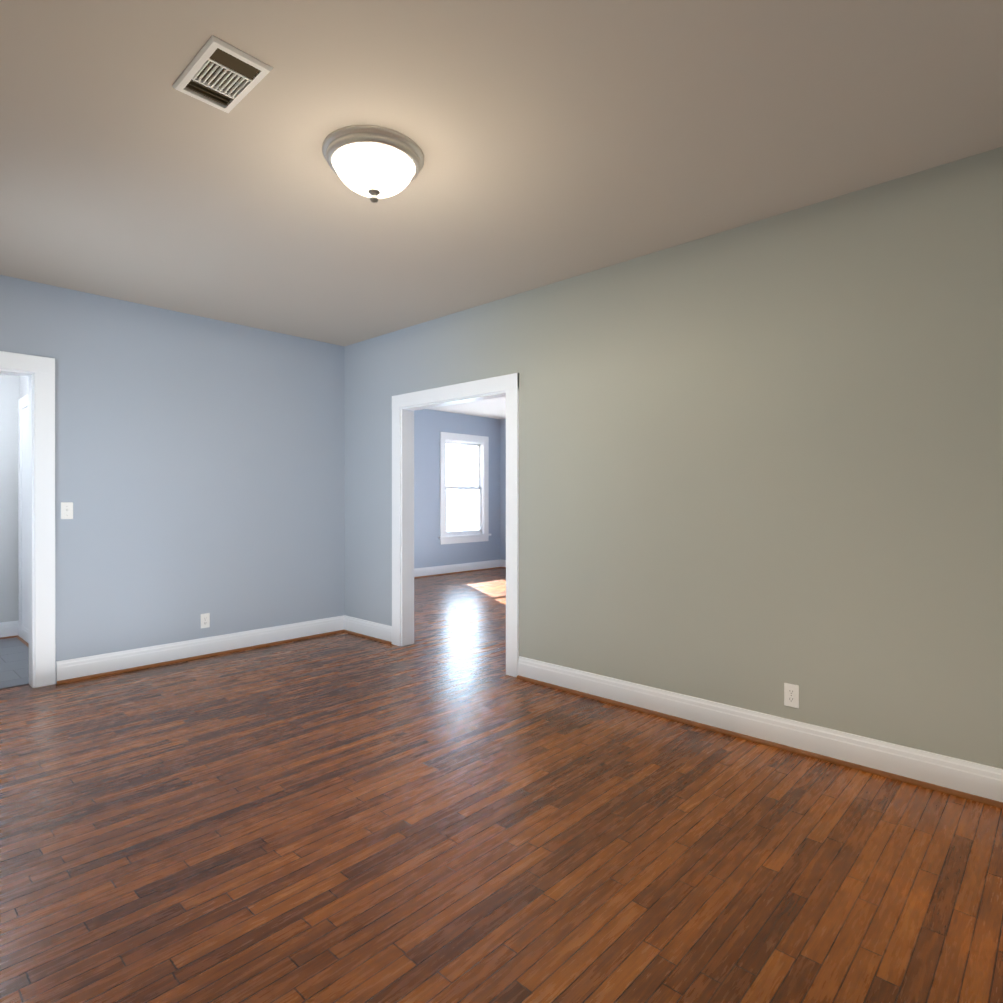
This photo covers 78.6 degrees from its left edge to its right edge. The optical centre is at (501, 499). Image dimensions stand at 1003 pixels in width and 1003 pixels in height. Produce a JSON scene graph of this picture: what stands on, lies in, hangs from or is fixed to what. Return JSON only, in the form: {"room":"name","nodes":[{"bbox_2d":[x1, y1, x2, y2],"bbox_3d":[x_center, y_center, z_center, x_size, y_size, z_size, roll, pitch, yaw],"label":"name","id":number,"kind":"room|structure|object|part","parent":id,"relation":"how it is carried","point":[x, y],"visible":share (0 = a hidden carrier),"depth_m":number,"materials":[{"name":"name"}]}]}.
{"room":"empty living room","nodes":[
{"label":"empty living room","id":0,"kind":"room"},
{"bbox_2d":[0,374,19,622],"bbox_3d":[-4.818,-0.104,5.189,0.120,2.700,1.150,0,0,43],"label":"wall","id":1,"kind":"structure","parent":0,"point":[9,399],"depth_m":5.51,"materials":[{"name":"blue paint"}]},
{"bbox_2d":[0,621,11,636],"bbox_3d":[-4.764,1.171,5.149,0.017,0.150,1.080,0,0,43],"label":"baseboard","id":2,"kind":"structure","parent":1,"relation":"attached to","point":[5,627],"depth_m":5.49,"materials":[{"name":"white wood"}]},
{"bbox_2d":[20,376,27,397],"bbox_3d":[-3.715,-0.104,5.029,1.950,2.700,0.120,0,0,43],"label":"wall","id":3,"kind":"structure","parent":0,"point":[23,386],"depth_m":5.44,"materials":[{"name":"paint"}]},
{"bbox_2d":[11,620,28,646],"bbox_3d":[-3.733,1.171,4.926,1.830,0.150,0.060,0,0,43],"label":"baseboard","id":4,"kind":"structure","parent":3,"relation":"attached to","point":[24,638],"depth_m":5.43,"materials":[{"name":"white wood"}]},
{"bbox_2d":[18,394,28,636],"bbox_3d":[-4.004,0.171,5.204,0.950,2.150,0.020,0,0,43],"label":"door frame","id":5,"kind":"structure","parent":3,"relation":"attached to","point":[23,502],"depth_m":5.31,"materials":[{"name":"white wood"}]},
{"bbox_2d":[0,275,344,660],"bbox_3d":[-2.767,-0.103,4.528,0.120,2.700,3.620,0,0,43],"label":"wall","id":6,"kind":"structure","parent":0,"point":[199,465],"depth_m":4.75,"materials":[{"name":"blue paint"}]},
{"bbox_2d":[0,351,55,687],"bbox_3d":[-3.425,0.146,3.823,0.160,2.206,1.022,0,0,43],"label":"door frame","id":7,"kind":"structure","parent":6,"relation":"attached to","point":[38,372],"depth_m":4.09,"materials":[{"name":"white wood"}]},
{"bbox_2d":[61,502,72,518],"bbox_3d":[-2.980,0.073,4.200,0.017,0.115,0.070,0,0,43],"label":"light switch","id":8,"kind":"object","parent":6,"relation":"attached to","point":[66,510],"visible":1,"depth_m":4.20,"materials":[{"name":"white plastic"}]},
{"bbox_2d":[56,615,343,684],"bbox_3d":[-2.246,1.171,4.977,0.034,0.150,2.258,0,0,43],"label":"baseboard","id":9,"kind":"structure","parent":6,"relation":"attached to","point":[77,669],"depth_m":4.77,"materials":[{"name":"white wood"}]},
{"bbox_2d":[201,613,209,627],"bbox_3d":[-2.360,0.962,4.875,0.007,0.115,0.070,0,0,43],"label":"outlet","id":10,"kind":"object","parent":6,"relation":"attached to","point":[206,616],"visible":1,"depth_m":4.88,"materials":[{"name":"white plastic"}]},
{"bbox_2d":[414,409,499,568],"bbox_3d":[-2.883,-0.112,8.143,0.120,2.700,8.510,0,0,43],"label":"wall","id":11,"kind":"structure","parent":0,"point":[429,427],"depth_m":10.04,"materials":[{"name":"blue paint"}]},
{"bbox_2d":[414,560,500,577],"bbox_3d":[-1.640,1.160,9.367,0.036,0.150,4.750,0,0,43],"label":"baseboard","id":12,"kind":"structure","parent":11,"relation":"attached to","point":[492,564],"depth_m":10.30,"materials":[{"name":"white wood"}]},
{"bbox_2d":[446,441,481,534],"bbox_3d":[-0.674,-0.206,10.520,0.074,1.565,0.870,0,0,43],"label":"window","id":13,"kind":"structure","parent":11,"relation":"in","point":[478,488],"depth_m":10.62,"materials":[{"name":"white"}]},
{"bbox_2d":[438,432,490,544],"bbox_3d":[-0.661,-0.196,10.508,0.205,1.855,1.200,0,0,43],"label":"window frame","id":14,"kind":"structure","parent":11,"relation":"attached to","point":[483,442],"depth_m":10.52,"materials":[{"name":"white wood"}]},
{"bbox_2d":[0,568,1002,1002],"bbox_3d":[0.173,1.303,5.215,8.690,0.126,8.730,0,0,43],"label":"floor","id":15,"kind":"structure","parent":0,"point":[442,808],"depth_m":2.21,"materials":[{"name":"brown wood"}]},
{"bbox_2d":[0,0,1002,418],"bbox_3d":[0.173,-1.527,5.208,8.690,0.155,8.730,0,0,43],"label":"ceiling","id":16,"kind":"structure","parent":0,"point":[556,140],"depth_m":2.42,"materials":[{"name":"white paint"}]},
{"bbox_2d":[173,35,272,112],"bbox_3d":[-0.956,-1.439,2.091,0.340,0.013,0.196,0,0,43],"label":"ceiling vent","id":17,"kind":"object","parent":16,"relation":"attached to","point":[222,72],"visible":0.98,"depth_m":2.07,"materials":[{"name":"white metal"}]},
{"bbox_2d":[322,125,423,202],"bbox_3d":[-0.534,-1.346,2.565,0.416,0.202,0.416,0,0,43],"label":"ceiling light","id":18,"kind":"object","parent":16,"relation":"attached to","point":[334,142],"depth_m":2.46,"materials":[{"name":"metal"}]},
{"bbox_3d":[-0.534,-1.347,2.565,0.332,0.112,0.332,0,0,43],"label":"flush-mount lamp shade","id":19,"kind":"part","parent":18,"relation":"part of","materials":[{"name":"white glass"}]},
{"bbox_3d":[-0.534,-1.271,2.566,0.052,0.052,0.052,0,0,43],"label":"flush-mount lamp cap","id":20,"kind":"part","parent":18,"relation":"part of","materials":[{"name":"grey metal"}]},
{"bbox_2d":[500,419,505,559],"bbox_3d":[2.278,-0.115,9.067,6.170,2.700,0.120,0,0,43],"label":"wall","id":21,"kind":"structure","parent":0,"point":[502,489],"depth_m":11.08,"materials":[{"name":"paint"}]},
{"bbox_2d":[500,559,505,566],"bbox_3d":[2.187,1.160,9.061,6.050,0.150,0.017,0,0,43],"label":"baseboard","id":22,"kind":"structure","parent":21,"relation":"attached to","point":[502,562],"depth_m":11.07,"materials":[{"name":"white wood"}]},
{"bbox_2d":[345,147,1002,768],"bbox_3d":[0.673,-0.101,3.877,6.040,2.700,0.120,0,0,43],"label":"wall","id":23,"kind":"structure","parent":0,"point":[759,463],"depth_m":3.14,"materials":[{"name":"grey paint"}]},
{"bbox_2d":[343,615,391,643],"bbox_3d":[-1.211,1.170,5.531,0.713,0.150,0.036,0,0,43],"label":"baseboard","id":24,"kind":"structure","parent":23,"relation":"attached to","point":[371,630],"depth_m":5.52,"materials":[{"name":"white wood"}]},
{"bbox_2d":[392,373,518,676],"bbox_3d":[-0.364,0.176,4.845,1.447,2.141,0.160,0,0,43],"label":"door frame","id":25,"kind":"structure","parent":23,"relation":"attached to","point":[405,406],"depth_m":5.04,"materials":[{"name":"white wood"}]},
{"bbox_2d":[517,656,1002,808],"bbox_3d":[1.429,1.176,3.070,3.588,0.150,0.036,0,0,43],"label":"baseboard","id":26,"kind":"structure","parent":23,"relation":"attached to","point":[976,779],"depth_m":3.05,"materials":[{"name":"white wood"}]},
{"bbox_2d":[784,683,798,707],"bbox_3d":[1.452,0.979,3.067,0.070,0.115,0.007,0,0,43],"label":"outlet","id":27,"kind":"object","parent":23,"relation":"attached to","point":[788,697],"visible":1,"depth_m":3.06,"materials":[{"name":"white plastic"}]},
{"label":"outside","id":28,"kind":"structure","parent":0,"visible":0},
{"bbox_2d":[446,444,477,530],"bbox_3d":[-1.243,-0.420,11.324,0.020,3.900,4.000,0,0,43],"label":"sky","id":29,"kind":"structure","parent":28,"point":[454,506],"depth_m":11.82,"materials":[{"name":"white"}]}
]}

